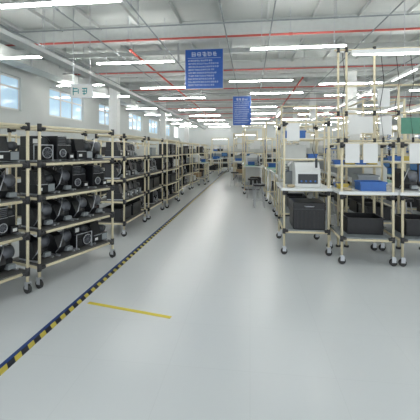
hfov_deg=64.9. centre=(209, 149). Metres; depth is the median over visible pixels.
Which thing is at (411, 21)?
beam
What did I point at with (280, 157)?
shelf
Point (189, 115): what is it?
ceiling lamp
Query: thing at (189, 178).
carton
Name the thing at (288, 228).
shelf
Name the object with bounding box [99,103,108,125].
window
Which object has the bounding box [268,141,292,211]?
workstation
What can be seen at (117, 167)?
motor
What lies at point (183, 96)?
ceiling lamp
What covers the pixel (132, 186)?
motor
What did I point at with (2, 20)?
beam
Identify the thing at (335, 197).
storage bin
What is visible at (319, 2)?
trim
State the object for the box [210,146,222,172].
workstation
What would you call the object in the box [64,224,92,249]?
motor
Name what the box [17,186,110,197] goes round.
shelf
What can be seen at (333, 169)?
workstation
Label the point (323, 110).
ceiling beam
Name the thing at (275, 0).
conduit
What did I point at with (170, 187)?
motor
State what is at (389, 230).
shelf
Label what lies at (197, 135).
wall
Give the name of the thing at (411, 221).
storage bin
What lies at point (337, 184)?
tray
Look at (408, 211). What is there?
shelf
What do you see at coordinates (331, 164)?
shelf
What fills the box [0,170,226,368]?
tape
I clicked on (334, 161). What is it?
tray
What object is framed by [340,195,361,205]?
storage bin
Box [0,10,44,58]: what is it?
ceiling lamp
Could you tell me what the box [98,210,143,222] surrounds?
shelf
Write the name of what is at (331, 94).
ceiling lamp
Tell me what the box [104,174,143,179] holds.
shelf
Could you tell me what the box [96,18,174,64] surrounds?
ceiling lamp
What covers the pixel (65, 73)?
air line
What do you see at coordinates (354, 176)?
storage bin
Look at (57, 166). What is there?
storage bin
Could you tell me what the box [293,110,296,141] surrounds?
trim
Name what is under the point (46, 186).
motor
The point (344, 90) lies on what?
pipe
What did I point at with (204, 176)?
workstation
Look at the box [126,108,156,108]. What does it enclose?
ceiling lamp
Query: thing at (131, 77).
ceiling lamp
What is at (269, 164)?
storage bin
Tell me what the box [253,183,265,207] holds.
stool
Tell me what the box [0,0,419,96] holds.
ceiling
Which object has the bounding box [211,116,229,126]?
ceiling lamp
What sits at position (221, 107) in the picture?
ceiling beam
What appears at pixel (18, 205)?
motor
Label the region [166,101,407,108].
pipe
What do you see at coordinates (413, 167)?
monitor
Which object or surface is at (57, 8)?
conduit
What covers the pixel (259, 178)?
storage bin
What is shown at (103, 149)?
storage bin
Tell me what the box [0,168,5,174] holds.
motor
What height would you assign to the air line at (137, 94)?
1.102 m
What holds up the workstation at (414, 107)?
on the floor
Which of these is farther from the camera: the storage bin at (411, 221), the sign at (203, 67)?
the sign at (203, 67)
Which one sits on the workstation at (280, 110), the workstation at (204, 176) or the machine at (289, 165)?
the machine at (289, 165)
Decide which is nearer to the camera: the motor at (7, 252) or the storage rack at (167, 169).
the motor at (7, 252)
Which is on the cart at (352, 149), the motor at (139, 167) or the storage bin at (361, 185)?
the storage bin at (361, 185)
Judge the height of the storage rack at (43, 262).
1.905 m
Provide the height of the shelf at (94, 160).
0.015 m
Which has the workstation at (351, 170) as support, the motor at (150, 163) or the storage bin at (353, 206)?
the storage bin at (353, 206)
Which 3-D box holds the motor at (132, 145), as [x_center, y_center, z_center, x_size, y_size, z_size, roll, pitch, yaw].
[-1.739,-0.018,7.180,0.316,0.316,0.276,0,0,4]
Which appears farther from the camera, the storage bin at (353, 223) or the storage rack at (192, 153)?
the storage rack at (192, 153)
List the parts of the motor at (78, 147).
plate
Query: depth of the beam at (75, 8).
9.92 m
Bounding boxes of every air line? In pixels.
[11,0,419,32]
[64,48,419,74]
[120,73,415,95]
[136,94,419,103]
[192,103,365,114]
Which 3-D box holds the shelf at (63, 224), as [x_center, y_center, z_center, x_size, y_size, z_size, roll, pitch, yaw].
[-1.956,0.948,4.482,0.540,0.015,1.210,0,0,26]
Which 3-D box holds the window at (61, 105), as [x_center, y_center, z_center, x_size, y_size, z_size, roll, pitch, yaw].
[-6.563,-2.000,14.999,0.100,1.200,2.880,0,0,7]
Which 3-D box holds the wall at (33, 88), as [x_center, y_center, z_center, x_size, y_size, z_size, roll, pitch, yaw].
[-6.104,-1.150,18.620,0.200,5.500,40.500,0,0,7]
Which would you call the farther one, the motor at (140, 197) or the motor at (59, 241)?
the motor at (140, 197)
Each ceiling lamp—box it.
[0,0,123,8]
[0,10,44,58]
[56,64,106,86]
[93,77,131,96]
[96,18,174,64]
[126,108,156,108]
[140,86,184,88]
[158,80,205,98]
[179,96,215,109]
[189,115,220,115]
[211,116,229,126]
[229,79,293,82]
[250,0,347,50]
[250,73,303,93]
[293,91,332,108]
[318,51,382,84]
[323,94,376,95]
[378,7,407,55]
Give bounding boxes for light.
[275,108,282,116]
[376,102,402,111]
[405,105,419,111]
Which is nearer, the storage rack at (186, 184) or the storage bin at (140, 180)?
the storage bin at (140, 180)
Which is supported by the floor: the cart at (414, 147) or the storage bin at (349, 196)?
the cart at (414, 147)
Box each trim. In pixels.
[118,4,215,111]
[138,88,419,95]
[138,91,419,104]
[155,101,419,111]
[158,100,419,104]
[166,1,224,104]
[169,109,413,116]
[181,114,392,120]
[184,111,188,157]
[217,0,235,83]
[255,0,270,110]
[268,0,322,110]
[287,0,373,103]
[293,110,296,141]
[303,0,419,103]
[320,34,419,103]
[400,91,405,138]
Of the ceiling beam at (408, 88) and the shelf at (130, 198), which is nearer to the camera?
the shelf at (130, 198)
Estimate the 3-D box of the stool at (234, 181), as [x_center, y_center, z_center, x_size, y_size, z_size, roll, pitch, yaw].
[1.075,1.276,14.274,0.362,0.652,0.362,0,0,44]
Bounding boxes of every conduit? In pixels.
[0,24,193,121]
[43,0,213,123]
[126,0,226,121]
[218,0,238,95]
[254,0,276,123]
[278,0,404,122]
[302,33,419,120]
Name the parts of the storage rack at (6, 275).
shelf rail, shelf rail, shelf rail, shelf rail, rail, post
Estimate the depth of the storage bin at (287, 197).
7.17 m
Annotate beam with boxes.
[0,0,178,9]
[0,11,419,48]
[0,17,149,97]
[11,0,189,111]
[42,41,419,59]
[71,6,202,111]
[74,54,419,78]
[95,71,419,82]
[120,77,419,94]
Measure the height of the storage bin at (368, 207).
0.240 m
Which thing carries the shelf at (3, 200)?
attached to the storage rack at (6, 275)
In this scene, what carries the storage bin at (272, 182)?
on the workstation at (266, 188)
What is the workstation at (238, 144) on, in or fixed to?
on the floor
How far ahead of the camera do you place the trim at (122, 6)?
9.70 m
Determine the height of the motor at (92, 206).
0.316 m
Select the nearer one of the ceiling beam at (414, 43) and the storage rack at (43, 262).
the storage rack at (43, 262)
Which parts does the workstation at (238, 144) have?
leg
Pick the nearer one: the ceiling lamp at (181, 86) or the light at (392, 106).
the light at (392, 106)
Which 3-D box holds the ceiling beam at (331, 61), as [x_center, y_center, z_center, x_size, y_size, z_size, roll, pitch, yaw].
[5.120,-3.625,13.986,23.200,0.550,0.280,0,0,7]
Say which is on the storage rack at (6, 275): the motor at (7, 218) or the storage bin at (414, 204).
the motor at (7, 218)
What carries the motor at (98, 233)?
on the storage rack at (43, 262)
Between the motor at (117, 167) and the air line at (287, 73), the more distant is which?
the air line at (287, 73)
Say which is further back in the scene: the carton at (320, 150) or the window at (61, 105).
the window at (61, 105)
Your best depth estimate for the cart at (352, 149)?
4.59 m
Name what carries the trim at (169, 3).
attached to the wall at (197, 135)
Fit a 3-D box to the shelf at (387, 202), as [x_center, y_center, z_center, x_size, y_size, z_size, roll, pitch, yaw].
[4.578,1.272,7.856,0.690,0.015,1.240,0,0,7]
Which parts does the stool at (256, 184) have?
seat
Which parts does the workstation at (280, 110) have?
leg, leg, rail, leg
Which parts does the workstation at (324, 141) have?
panel, leg, rail, rail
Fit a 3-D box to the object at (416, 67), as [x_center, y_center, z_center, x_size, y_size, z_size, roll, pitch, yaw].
[4.926,-2.708,14.462,0.060,2.383,17.100,0,0,7]
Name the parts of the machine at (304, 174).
control panel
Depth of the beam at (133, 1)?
8.22 m
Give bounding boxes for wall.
[0,49,179,182]
[178,119,387,162]
[390,110,419,155]
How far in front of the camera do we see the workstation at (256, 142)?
11.95 m
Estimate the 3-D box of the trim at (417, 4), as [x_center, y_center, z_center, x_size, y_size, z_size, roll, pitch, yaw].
[6.503,-3.849,17.092,0.060,0.099,40.500,0,0,7]
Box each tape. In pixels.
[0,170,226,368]
[0,171,225,375]
[87,302,171,318]
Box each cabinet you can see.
[246,156,259,189]
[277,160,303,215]
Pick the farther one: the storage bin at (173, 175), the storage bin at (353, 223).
the storage bin at (173, 175)
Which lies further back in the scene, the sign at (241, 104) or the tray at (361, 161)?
the sign at (241, 104)
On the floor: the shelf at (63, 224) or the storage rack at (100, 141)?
the storage rack at (100, 141)
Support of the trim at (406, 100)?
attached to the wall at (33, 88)
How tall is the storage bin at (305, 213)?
0.420 m
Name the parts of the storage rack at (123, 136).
rail, shelf rail, shelf rail, shelf rail, post, shelf rail, post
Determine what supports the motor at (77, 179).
on the storage rack at (43, 262)
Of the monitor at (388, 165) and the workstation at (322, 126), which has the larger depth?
the workstation at (322, 126)
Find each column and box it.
[107,77,119,182]
[160,96,165,171]
[309,93,315,142]
[348,71,356,139]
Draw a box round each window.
[0,72,18,110]
[49,88,81,120]
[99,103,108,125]
[129,112,140,130]
[149,119,157,133]
[166,124,169,135]
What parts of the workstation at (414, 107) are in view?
leg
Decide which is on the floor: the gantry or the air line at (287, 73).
the gantry
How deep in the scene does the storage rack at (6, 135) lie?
6.28 m
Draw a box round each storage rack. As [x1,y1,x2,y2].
[0,122,31,293]
[0,134,16,224]
[7,123,115,288]
[7,135,63,217]
[87,140,116,203]
[95,133,146,236]
[125,137,163,219]
[156,139,179,207]
[159,142,183,199]
[173,142,190,190]
[179,143,199,188]
[195,144,206,181]
[197,145,207,174]
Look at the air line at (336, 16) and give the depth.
7.29 m
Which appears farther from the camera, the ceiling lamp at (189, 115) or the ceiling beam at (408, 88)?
the ceiling lamp at (189, 115)
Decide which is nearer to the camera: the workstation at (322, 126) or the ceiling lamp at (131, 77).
the workstation at (322, 126)
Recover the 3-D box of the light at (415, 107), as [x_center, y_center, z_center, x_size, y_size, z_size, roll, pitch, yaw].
[4.050,-0.817,6.359,0.080,0.087,1.100,0,0,7]
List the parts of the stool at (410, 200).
seat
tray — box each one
[0,8,205,128]
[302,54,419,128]
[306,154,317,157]
[332,160,344,164]
[336,183,348,188]
[355,160,365,164]
[387,156,400,160]
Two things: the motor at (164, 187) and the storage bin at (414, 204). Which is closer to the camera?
the storage bin at (414, 204)
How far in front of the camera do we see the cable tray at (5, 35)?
9.37 m
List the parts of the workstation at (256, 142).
leg, leg, rail, leg, leg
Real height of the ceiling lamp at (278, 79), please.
1.315 m
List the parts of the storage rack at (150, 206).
rail, post, post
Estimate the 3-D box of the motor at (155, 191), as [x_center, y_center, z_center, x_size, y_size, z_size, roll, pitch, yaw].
[-1.494,1.181,8.641,0.316,0.316,0.276,0,0,5]
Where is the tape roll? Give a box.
[343,187,351,190]
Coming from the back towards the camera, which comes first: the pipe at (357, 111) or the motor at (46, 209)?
the pipe at (357, 111)
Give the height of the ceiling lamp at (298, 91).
1.315 m
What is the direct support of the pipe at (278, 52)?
hanging from the ceiling
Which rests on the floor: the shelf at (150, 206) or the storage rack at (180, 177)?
the storage rack at (180, 177)
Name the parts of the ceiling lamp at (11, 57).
hanging rod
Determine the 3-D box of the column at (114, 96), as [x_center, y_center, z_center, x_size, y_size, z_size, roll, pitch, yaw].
[-4.474,-1.150,15.450,0.480,5.500,0.480,0,0,7]
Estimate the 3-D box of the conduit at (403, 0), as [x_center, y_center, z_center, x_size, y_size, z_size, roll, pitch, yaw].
[5.381,-3.404,19.469,0.043,0.992,35.950,0,0,7]
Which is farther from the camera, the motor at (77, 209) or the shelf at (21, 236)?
the motor at (77, 209)
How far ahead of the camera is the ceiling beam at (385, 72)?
16.43 m
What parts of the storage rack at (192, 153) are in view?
post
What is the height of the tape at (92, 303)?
0.003 m
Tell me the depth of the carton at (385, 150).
8.82 m
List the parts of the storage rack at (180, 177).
post, post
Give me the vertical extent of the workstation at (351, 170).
2.500 m
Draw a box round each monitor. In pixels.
[383,157,390,167]
[410,164,416,171]
[417,164,419,182]
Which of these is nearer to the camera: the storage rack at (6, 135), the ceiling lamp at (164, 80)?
the storage rack at (6, 135)
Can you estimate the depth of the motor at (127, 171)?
6.53 m
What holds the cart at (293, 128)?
on the floor
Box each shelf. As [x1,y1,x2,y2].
[0,162,24,164]
[0,198,24,202]
[0,233,24,241]
[0,268,24,280]
[13,239,110,265]
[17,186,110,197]
[18,212,110,231]
[20,159,110,162]
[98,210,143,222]
[101,192,143,201]
[102,156,143,157]
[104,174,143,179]
[141,200,161,208]
[158,193,177,198]
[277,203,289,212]
[280,157,321,158]
[280,218,325,231]
[331,164,380,165]
[331,226,389,239]
[378,199,416,207]
[384,227,419,240]
[407,210,419,213]
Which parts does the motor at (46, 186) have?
plate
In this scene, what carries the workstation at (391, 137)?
on the floor
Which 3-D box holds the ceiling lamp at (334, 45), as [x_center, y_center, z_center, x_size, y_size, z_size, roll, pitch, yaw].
[2.226,-3.243,8.393,2.420,1.315,0.120,0,0,7]
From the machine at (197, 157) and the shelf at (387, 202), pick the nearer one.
the shelf at (387, 202)
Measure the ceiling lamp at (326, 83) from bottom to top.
1.315 m
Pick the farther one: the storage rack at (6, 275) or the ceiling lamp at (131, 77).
the ceiling lamp at (131, 77)
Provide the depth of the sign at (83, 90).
8.98 m
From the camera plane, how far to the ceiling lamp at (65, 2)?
5.86 m
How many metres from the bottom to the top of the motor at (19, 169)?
0.310 m
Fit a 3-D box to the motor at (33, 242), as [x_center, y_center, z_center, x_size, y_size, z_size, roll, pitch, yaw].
[-2.137,1.181,4.090,0.316,0.316,0.276,0,0,24]
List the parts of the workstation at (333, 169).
leg, panel, leg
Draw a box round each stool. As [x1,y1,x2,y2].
[230,172,239,187]
[247,178,258,198]
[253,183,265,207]
[319,193,336,225]
[395,197,413,213]
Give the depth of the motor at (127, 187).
6.55 m
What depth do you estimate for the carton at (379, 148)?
5.87 m
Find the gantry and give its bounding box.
[334,46,419,249]
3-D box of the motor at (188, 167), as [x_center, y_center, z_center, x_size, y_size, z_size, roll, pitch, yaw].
[-0.865,0.779,14.181,0.296,0.320,0.256,0,0,14]
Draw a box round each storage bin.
[13,182,20,192]
[56,164,80,170]
[99,147,105,154]
[101,204,131,221]
[114,200,141,214]
[133,178,152,190]
[141,176,159,187]
[150,148,155,155]
[151,174,170,183]
[158,172,175,181]
[250,177,260,184]
[268,163,275,166]
[271,181,275,189]
[282,130,305,137]
[285,171,291,183]
[285,193,306,206]
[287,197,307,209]
[289,198,325,229]
[331,192,336,201]
[339,212,384,234]
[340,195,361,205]
[348,198,378,212]
[351,174,379,186]
[354,180,387,190]
[357,202,391,220]
[395,214,419,235]
[400,196,419,206]
[416,199,419,211]
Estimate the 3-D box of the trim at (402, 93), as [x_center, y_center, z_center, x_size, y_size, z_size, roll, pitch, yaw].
[12.854,-1.150,22.114,0.480,5.500,0.480,0,0,7]
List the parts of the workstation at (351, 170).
leg, panel, leg, rail, rail, leg, leg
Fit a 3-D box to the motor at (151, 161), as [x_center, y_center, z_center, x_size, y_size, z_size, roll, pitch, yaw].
[-1.530,0.395,8.348,0.320,0.290,0.260,0,0,8]
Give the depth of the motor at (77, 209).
4.53 m
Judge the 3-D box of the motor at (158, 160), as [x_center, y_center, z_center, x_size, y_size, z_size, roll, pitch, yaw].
[-1.413,0.380,9.259,0.296,0.320,0.256,0,0,9]
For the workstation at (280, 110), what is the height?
2.500 m
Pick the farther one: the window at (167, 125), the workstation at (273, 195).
the window at (167, 125)
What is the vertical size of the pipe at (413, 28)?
0.770 m
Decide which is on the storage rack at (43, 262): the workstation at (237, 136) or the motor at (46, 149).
the motor at (46, 149)
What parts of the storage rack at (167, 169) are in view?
post, rail, post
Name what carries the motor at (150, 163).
on the storage rack at (150, 206)
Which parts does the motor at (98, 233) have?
plate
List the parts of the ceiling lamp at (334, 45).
hanging rod, hanging rod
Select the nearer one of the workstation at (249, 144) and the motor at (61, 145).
the motor at (61, 145)
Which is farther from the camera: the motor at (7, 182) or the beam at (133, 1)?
the beam at (133, 1)
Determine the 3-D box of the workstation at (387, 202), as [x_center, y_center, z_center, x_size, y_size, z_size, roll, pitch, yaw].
[4.578,0.636,7.856,0.790,1.927,1.300,0,0,7]
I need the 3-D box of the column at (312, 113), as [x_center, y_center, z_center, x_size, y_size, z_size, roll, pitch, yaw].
[7.096,-1.150,22.812,0.480,5.500,0.480,0,0,7]
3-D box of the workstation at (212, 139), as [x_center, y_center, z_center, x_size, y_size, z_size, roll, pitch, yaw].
[0.776,0.350,24.686,1.300,2.500,0.790,0,0,7]
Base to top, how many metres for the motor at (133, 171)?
0.290 m
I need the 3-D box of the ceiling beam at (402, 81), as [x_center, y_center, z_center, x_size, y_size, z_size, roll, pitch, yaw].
[5.661,-3.625,18.453,23.200,0.550,0.280,0,0,7]
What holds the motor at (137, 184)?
on the storage rack at (123, 136)
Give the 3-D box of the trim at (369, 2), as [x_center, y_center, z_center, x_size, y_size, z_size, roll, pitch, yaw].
[5.213,-3.849,17.248,0.060,0.099,40.500,0,0,7]
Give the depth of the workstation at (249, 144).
13.71 m
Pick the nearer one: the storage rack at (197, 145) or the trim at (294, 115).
the storage rack at (197, 145)
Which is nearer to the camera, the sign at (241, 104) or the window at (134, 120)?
the sign at (241, 104)
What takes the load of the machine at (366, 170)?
on the workstation at (351, 170)
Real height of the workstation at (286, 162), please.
1.350 m
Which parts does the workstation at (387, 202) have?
shelf rail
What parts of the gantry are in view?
cross rail, cross rail, cross rail, cross rail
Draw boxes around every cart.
[276,120,332,255]
[326,141,398,265]
[378,141,419,266]
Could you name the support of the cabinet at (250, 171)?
on the floor
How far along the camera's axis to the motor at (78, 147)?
4.50 m
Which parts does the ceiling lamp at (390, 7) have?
hanging rod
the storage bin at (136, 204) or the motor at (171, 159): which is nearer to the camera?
the storage bin at (136, 204)
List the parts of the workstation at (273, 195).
leg, leg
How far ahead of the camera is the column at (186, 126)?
32.83 m
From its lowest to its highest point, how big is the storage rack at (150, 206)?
1.905 m
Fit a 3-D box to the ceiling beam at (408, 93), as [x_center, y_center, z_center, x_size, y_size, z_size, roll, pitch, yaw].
[6.203,-3.625,22.920,23.200,0.550,0.280,0,0,7]
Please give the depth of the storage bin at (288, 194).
7.77 m
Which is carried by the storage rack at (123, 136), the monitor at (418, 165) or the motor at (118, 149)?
the motor at (118, 149)
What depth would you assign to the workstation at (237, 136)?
20.23 m
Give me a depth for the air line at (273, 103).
26.16 m
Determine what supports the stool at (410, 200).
on the floor
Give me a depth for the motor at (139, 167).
7.65 m
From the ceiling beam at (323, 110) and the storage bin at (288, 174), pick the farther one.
the ceiling beam at (323, 110)
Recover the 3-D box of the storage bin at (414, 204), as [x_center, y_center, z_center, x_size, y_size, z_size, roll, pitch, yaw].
[4.592,1.145,7.552,0.424,0.240,0.524,0,0,7]
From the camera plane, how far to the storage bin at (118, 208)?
6.21 m
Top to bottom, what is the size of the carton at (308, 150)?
0.222 m
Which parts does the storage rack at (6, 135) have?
post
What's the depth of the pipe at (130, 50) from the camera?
13.97 m
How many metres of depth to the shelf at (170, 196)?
9.55 m
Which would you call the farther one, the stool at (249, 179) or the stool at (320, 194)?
the stool at (249, 179)
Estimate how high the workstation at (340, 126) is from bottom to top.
2.500 m
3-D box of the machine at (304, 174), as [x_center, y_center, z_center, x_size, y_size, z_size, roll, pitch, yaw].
[1.555,0.388,5.353,0.380,0.380,0.418,0,0,7]
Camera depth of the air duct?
12.39 m
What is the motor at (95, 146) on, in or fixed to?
on the storage rack at (43, 262)
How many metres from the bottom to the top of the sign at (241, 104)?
2.720 m
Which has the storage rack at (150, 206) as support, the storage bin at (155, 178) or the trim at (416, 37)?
the storage bin at (155, 178)
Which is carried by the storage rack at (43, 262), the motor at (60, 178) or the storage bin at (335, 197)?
the motor at (60, 178)
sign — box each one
[70,9,92,97]
[185,48,222,89]
[233,96,250,125]
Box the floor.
[0,164,419,419]
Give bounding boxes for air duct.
[0,43,183,125]
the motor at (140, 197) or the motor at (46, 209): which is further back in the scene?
the motor at (140, 197)
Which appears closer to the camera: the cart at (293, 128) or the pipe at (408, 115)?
the cart at (293, 128)
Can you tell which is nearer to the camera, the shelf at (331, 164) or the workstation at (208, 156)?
the shelf at (331, 164)
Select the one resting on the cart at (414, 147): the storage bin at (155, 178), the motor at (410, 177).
the motor at (410, 177)
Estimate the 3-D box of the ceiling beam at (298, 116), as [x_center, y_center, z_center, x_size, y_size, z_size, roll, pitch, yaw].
[7.827,-3.625,36.322,23.200,0.550,0.280,0,0,7]
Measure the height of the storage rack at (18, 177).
1.900 m
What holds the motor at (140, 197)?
on the storage rack at (150, 206)
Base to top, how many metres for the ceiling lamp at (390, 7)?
1.315 m
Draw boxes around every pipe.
[6,7,419,45]
[59,52,417,74]
[127,90,419,101]
[129,49,218,123]
[129,84,390,90]
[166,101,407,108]
[176,115,411,118]
[180,111,396,114]
[269,58,303,123]
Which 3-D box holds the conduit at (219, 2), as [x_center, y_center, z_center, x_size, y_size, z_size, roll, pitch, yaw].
[1.808,-3.404,19.902,0.043,0.992,35.950,0,0,7]
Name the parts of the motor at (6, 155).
plate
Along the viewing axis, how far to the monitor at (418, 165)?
4.79 m
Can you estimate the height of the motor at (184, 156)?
0.320 m
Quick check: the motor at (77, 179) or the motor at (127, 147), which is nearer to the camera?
the motor at (77, 179)
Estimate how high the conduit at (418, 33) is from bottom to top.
0.992 m
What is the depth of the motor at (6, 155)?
3.60 m
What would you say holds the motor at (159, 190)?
on the storage rack at (167, 169)
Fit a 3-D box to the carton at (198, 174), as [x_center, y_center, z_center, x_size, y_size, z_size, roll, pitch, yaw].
[-0.585,1.153,15.533,0.320,0.222,0.385,0,0,7]
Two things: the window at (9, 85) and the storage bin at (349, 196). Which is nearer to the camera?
the storage bin at (349, 196)
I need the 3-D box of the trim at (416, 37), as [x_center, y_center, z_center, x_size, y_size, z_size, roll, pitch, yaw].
[7.794,-3.849,16.935,0.060,0.099,40.500,0,0,7]
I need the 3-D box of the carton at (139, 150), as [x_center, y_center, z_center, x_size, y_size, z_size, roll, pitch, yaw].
[-1.647,0.029,7.855,0.320,0.222,0.385,0,0,7]
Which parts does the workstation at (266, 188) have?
leg, leg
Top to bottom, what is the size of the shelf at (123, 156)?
0.015 m
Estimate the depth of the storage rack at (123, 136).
6.24 m
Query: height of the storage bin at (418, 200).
0.240 m
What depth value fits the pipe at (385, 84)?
16.86 m
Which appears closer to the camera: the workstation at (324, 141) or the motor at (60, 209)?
the motor at (60, 209)
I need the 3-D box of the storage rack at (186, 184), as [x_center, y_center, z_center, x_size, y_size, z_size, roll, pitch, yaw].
[-1.188,0.650,12.805,0.640,1.900,1.260,0,0,11]
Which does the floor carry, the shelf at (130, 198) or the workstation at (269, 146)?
the workstation at (269, 146)
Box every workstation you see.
[190,144,208,184]
[207,146,220,175]
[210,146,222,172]
[211,138,228,171]
[233,133,256,179]
[236,135,247,151]
[242,131,257,162]
[242,144,260,187]
[243,125,263,193]
[258,138,272,162]
[263,121,288,200]
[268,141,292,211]
[274,105,316,228]
[300,125,325,193]
[314,117,350,204]
[325,136,372,220]
[332,125,361,185]
[343,99,404,223]
[360,116,400,202]
[378,137,416,209]
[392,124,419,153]
[405,104,419,213]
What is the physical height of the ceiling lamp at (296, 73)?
1.315 m
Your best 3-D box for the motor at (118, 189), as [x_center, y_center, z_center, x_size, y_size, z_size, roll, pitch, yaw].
[-1.769,0.794,6.288,0.320,0.290,0.260,0,0,5]
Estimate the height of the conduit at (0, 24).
0.992 m
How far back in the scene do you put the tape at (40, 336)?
3.33 m
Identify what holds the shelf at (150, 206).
attached to the storage rack at (150, 206)
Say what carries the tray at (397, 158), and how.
on the cart at (414, 147)
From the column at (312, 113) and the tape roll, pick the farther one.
the column at (312, 113)
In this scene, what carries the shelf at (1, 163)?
attached to the storage rack at (6, 275)
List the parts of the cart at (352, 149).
post, post, shelf rail, rail, shelf rail, post, shelf rail, post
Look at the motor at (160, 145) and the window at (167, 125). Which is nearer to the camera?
the motor at (160, 145)
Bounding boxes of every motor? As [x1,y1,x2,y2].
[0,136,19,162]
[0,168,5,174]
[0,170,19,200]
[0,206,18,235]
[0,244,18,271]
[11,167,31,175]
[12,204,20,214]
[19,135,53,161]
[19,234,53,262]
[20,170,55,195]
[21,201,55,229]
[42,136,74,160]
[42,167,73,192]
[43,198,73,223]
[45,229,74,255]
[59,165,88,189]
[61,195,90,219]
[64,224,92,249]
[70,139,92,159]
[77,192,104,215]
[78,165,106,187]
[83,138,103,158]
[83,221,107,243]
[105,142,125,156]
[105,162,122,178]
[106,184,126,199]
[114,162,130,177]
[114,182,132,197]
[120,142,132,156]
[125,162,136,175]
[126,181,136,194]
[129,142,137,155]
[129,180,141,193]
[131,159,146,172]
[133,195,147,207]
[139,160,153,171]
[146,191,155,203]
[149,160,156,170]
[153,158,164,169]
[154,190,159,201]
[156,188,164,197]
[159,144,169,154]
[163,157,173,167]
[163,186,168,196]
[168,184,173,193]
[169,144,172,154]
[179,155,186,163]
[186,164,191,171]
[197,146,202,152]
[395,168,419,190]
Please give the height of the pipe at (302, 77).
0.906 m
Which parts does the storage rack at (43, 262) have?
post, post, rail, shelf rail, shelf rail, shelf rail, shelf rail, post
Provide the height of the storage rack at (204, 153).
1.900 m
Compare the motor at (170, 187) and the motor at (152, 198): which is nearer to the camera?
the motor at (152, 198)
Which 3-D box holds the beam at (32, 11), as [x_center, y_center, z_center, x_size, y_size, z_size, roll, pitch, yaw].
[-3.821,-3.849,18.343,0.060,0.099,40.500,0,0,7]
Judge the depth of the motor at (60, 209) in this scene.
4.28 m
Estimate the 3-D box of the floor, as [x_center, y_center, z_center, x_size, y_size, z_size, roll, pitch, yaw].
[5.511,1.650,17.212,23.200,0.100,40.500,0,0,7]
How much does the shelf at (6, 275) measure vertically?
0.015 m
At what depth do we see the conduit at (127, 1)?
9.16 m
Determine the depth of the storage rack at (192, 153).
13.70 m
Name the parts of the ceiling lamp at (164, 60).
hanging rod, hanging rod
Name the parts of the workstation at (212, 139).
leg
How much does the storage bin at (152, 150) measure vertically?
0.200 m
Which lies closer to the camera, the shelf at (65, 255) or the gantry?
the shelf at (65, 255)
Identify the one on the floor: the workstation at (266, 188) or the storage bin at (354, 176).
the workstation at (266, 188)
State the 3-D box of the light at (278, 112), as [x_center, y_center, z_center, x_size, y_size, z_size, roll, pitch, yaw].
[1.527,-0.817,7.319,0.080,0.087,1.100,0,0,7]
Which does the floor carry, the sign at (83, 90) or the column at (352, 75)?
the column at (352, 75)
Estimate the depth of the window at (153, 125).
28.59 m
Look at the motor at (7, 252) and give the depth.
3.65 m
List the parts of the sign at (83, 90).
hanging rod, sign panel, sign frame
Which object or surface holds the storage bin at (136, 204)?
on the storage rack at (123, 136)
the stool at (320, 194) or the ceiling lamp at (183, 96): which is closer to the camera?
the stool at (320, 194)
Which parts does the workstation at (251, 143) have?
leg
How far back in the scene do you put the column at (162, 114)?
23.89 m
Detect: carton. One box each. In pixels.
[135,146,149,155]
[186,176,191,181]
[194,172,201,176]
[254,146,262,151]
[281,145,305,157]
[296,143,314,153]
[318,145,326,152]
[360,145,380,154]
[383,146,396,152]
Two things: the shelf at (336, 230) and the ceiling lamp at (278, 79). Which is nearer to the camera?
the shelf at (336, 230)
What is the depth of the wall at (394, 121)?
31.46 m
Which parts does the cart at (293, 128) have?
panel, post, post, shelf rail, shelf rail, rail, shelf rail, shelf rail, post, post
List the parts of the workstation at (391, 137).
leg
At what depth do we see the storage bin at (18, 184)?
6.78 m
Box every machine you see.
[193,154,200,162]
[287,161,307,170]
[292,162,319,186]
[364,161,386,181]
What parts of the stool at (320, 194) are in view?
seat, leg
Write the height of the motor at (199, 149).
0.320 m
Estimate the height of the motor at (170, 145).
0.320 m
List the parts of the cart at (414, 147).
post, shelf rail, shelf rail, post, rail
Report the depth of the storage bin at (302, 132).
5.51 m
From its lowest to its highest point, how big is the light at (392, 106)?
0.087 m

